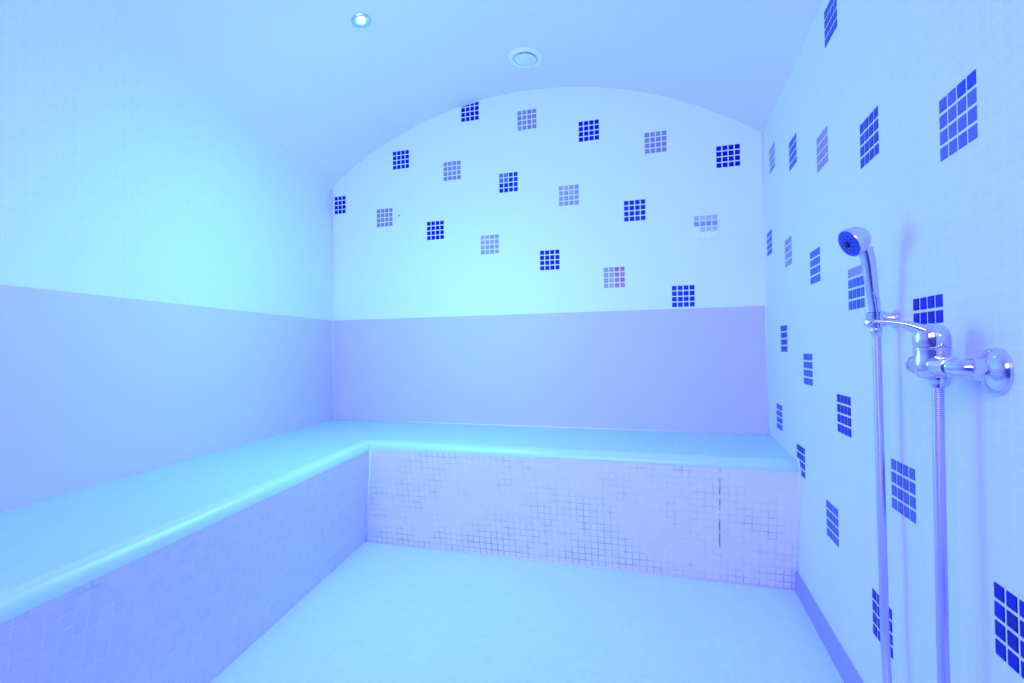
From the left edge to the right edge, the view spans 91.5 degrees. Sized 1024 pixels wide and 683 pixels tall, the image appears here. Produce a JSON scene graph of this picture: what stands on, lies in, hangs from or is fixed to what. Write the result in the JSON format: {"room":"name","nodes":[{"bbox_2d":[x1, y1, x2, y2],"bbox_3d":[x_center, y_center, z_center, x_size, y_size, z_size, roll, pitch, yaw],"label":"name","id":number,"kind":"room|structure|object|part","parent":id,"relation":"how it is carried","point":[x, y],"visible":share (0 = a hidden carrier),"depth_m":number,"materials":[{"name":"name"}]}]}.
{"room":"spa","nodes":[
{"label":"spa","id":0,"kind":"room"},
{"bbox_2d":[0,0,332,512],"bbox_3d":[-1.388,-0.152,1.245,0.083,2.175,3.616,-1,-1,9],"label":"wall","id":1,"kind":"structure","parent":0,"point":[166,261],"depth_m":1.70,"materials":[{"name":"white tile"}]},
{"bbox_3d":[-1.346,0.157,1.228,0.004,0.615,3.604,-1,-1,9],"label":"wall panel","id":2,"kind":"part","parent":1,"relation":"part of","materials":[{"name":"white tile"}]},
{"bbox_2d":[331,189,333,419],"bbox_3d":[-1.082,-0.226,3.011,0.008,1.390,0.008,-1,-1,17],"label":"trim","id":3,"kind":"structure","parent":1,"relation":"attached to","point":[331,189],"depth_m":3.01,"materials":[{"name":"white"}]},
{"bbox_2d":[103,0,823,186],"bbox_3d":[-0.469,-1.188,0.976,2.558,0.515,3.725,-1,-1,17],"label":"ceiling","id":4,"kind":"structure","parent":0,"point":[331,91],"depth_m":2.12,"materials":[{"name":"white paint"}]},
{"bbox_2d":[351,13,370,27],"bbox_3d":[-0.612,-1.299,2.024,0.079,0.022,0.080,-1,-1,17],"label":"recessed light","id":5,"kind":"object","parent":4,"relation":"in","point":[359,20],"visible":1,"depth_m":2.02,"materials":[{"name":"white glass"}]},
{"bbox_2d":[508,47,542,67],"bbox_3d":[0.065,-1.341,2.365,0.166,0.022,0.166,-1,-1,17],"label":"ceiling vent","id":6,"kind":"object","parent":4,"relation":"in","point":[523,57],"visible":1,"depth_m":2.35,"materials":[{"name":"white plastic"}]},
{"bbox_2d":[210,542,843,682],"bbox_3d":[-0.468,0.970,0.950,2.549,0.100,3.725,-1,-1,17],"label":"floor","id":7,"kind":"structure","parent":0,"point":[388,613],"depth_m":1.60,"materials":[{"name":"white tile"}]},
{"bbox_2d":[0,420,798,682],"bbox_3d":[-0.462,0.676,0.951,2.369,0.491,3.565,-1,-1,17],"label":"bench","id":8,"kind":"object","parent":7,"relation":"on","point":[171,573],"visible":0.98,"depth_m":1.84,"materials":[{"name":"white tile"}]},
{"bbox_3d":[-0.864,0.697,0.819,0.067,0.452,3.115,-1,-1,7],"label":"panel","id":9,"kind":"part","parent":8,"relation":"part of","materials":[{"name":"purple tile"}]},
{"bbox_3d":[-0.465,0.430,0.955,2.369,0.001,3.565,-1,-1,17],"label":"seat","id":10,"kind":"part","parent":8,"relation":"part of","materials":[{"name":"white tile"}]},
{"bbox_2d":[367,540,794,589],"bbox_3d":[0.180,0.929,2.099,1.813,0.006,0.006,-1,-1,17],"label":"trim","id":11,"kind":"structure","parent":8,"relation":"attached to","point":[367,540],"depth_m":2.05,"materials":[{"name":"white"}]},
{"bbox_3d":[0.165,0.704,2.064,1.821,0.452,0.087,-1,-1,17],"label":"panel","id":12,"kind":"part","parent":8,"relation":"part of","materials":[{"name":"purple tile"}]},
{"bbox_2d":[332,87,766,433],"bbox_3d":[0.060,-0.202,2.706,2.369,2.286,0.084,-1,-1,17],"label":"wall","id":13,"kind":"structure","parent":0,"point":[586,257],"depth_m":2.61,"materials":[{"name":"white tile"}]},
{"bbox_3d":[0.052,0.162,2.662,2.369,0.619,0.004,-1,-1,17],"label":"wall panel","id":14,"kind":"part","parent":13,"relation":"part of","materials":[{"name":"white tile"}]},
{"bbox_2d":[334,419,767,434],"bbox_3d":[0.058,0.450,2.655,2.355,0.007,0.007,-1,-1,17],"label":"trim","id":15,"kind":"structure","parent":13,"relation":"attached to","point":[334,419],"depth_m":2.59,"materials":[{"name":"white"}]},
{"bbox_2d":[763,0,1023,682],"bbox_3d":[0.700,-0.047,0.605,0.081,1.897,3.565,-1,-1,17],"label":"wall","id":16,"kind":"structure","parent":0,"point":[901,122],"depth_m":0.98,"materials":[{"name":"white tile"}]},
{"bbox_2d":[762,133,768,433],"bbox_3d":[1.179,-0.272,2.321,0.009,1.404,0.009,-1,-1,17],"label":"trim","id":17,"kind":"structure","parent":16,"relation":"attached to","point":[762,133],"depth_m":2.32,"materials":[{"name":"white"}]},
{"bbox_2d":[768,434,800,571],"bbox_3d":[1.106,0.666,2.033,0.009,0.487,0.574,-1,-1,17],"label":"trim","id":18,"kind":"structure","parent":16,"relation":"attached to","point":[774,439],"depth_m":1.80,"materials":[{"name":"white"}]},
{"bbox_2d":[795,572,863,682],"bbox_3d":[0.597,0.863,0.369,0.010,0.072,3.075,-1,-1,17],"label":"baseboard","id":19,"kind":"structure","parent":16,"relation":"attached to","point":[847,671],"depth_m":1.47,"materials":[{"name":"white tile"}]},
{"bbox_2d":[863,310,900,327],"bbox_3d":[0.757,-0.046,1.025,0.064,0.038,0.038,-1,-1,9],"label":"holder","id":20,"kind":"object","parent":16,"relation":"attached to","point":[895,314],"visible":0.84,"depth_m":1.01,"materials":[{"name":"silver metal"}]},
{"bbox_2d":[838,227,882,336],"bbox_3d":[0.716,-0.122,1.014,0.085,0.224,0.061,-1,-1,6],"label":"shower","id":21,"kind":"object","parent":20,"relation":"hanging from","point":[854,241],"visible":0.98,"depth_m":1.01,"materials":[{"name":"silver metal"}]},
{"bbox_3d":[0.687,-0.199,1.018,0.030,0.051,0.056,-1,-1,17],"label":"spray plate","id":22,"kind":"part","parent":21,"relation":"part of","materials":[{"name":"blue plastic"}]},
{"bbox_3d":[0.734,-0.110,1.020,0.051,0.168,0.026,0,-1,-17],"label":"handle","id":23,"kind":"part","parent":21,"relation":"part of","materials":[{"name":"silver metal"}]},
{"bbox_3d":[0.731,-0.038,1.026,0.010,0.017,0.017,-1,-1,0],"label":"knob","id":24,"kind":"part","parent":20,"relation":"part of","materials":[{"name":"silver metal"}]},
{"bbox_2d":[872,320,1013,394],"bbox_3d":[0.656,0.020,0.802,0.123,0.115,0.218,-1,-1,17],"label":"shower mixer","id":25,"kind":"object","parent":16,"relation":"attached to","point":[932,359],"visible":1,"depth_m":0.77,"materials":[{"name":"silver metal"}]},
{"bbox_2d":[872,336,950,682],"bbox_3d":[0.714,0.412,0.904,0.026,0.852,0.268,-1,-1,19],"label":"shower hose","id":26,"kind":"object","parent":25,"relation":"hanging from","point":[938,410],"visible":1,"depth_m":0.79,"materials":[{"name":"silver metal"}]},
{"bbox_3d":[0.645,-0.014,0.805,0.101,0.046,0.049,-1,-1,17],"label":"lever","id":27,"kind":"part","parent":25,"relation":"part of","materials":[{"name":"silver metal"}]},
{"bbox_2d":[928,377,947,386],"bbox_3d":[0.673,0.064,0.789,0.025,0.016,0.025,-1,-1,17],"label":"outlet","id":28,"kind":"object","parent":25,"relation":"attached to","point":[934,381],"depth_m":0.78,"materials":[{"name":"silver metal"}]}
]}

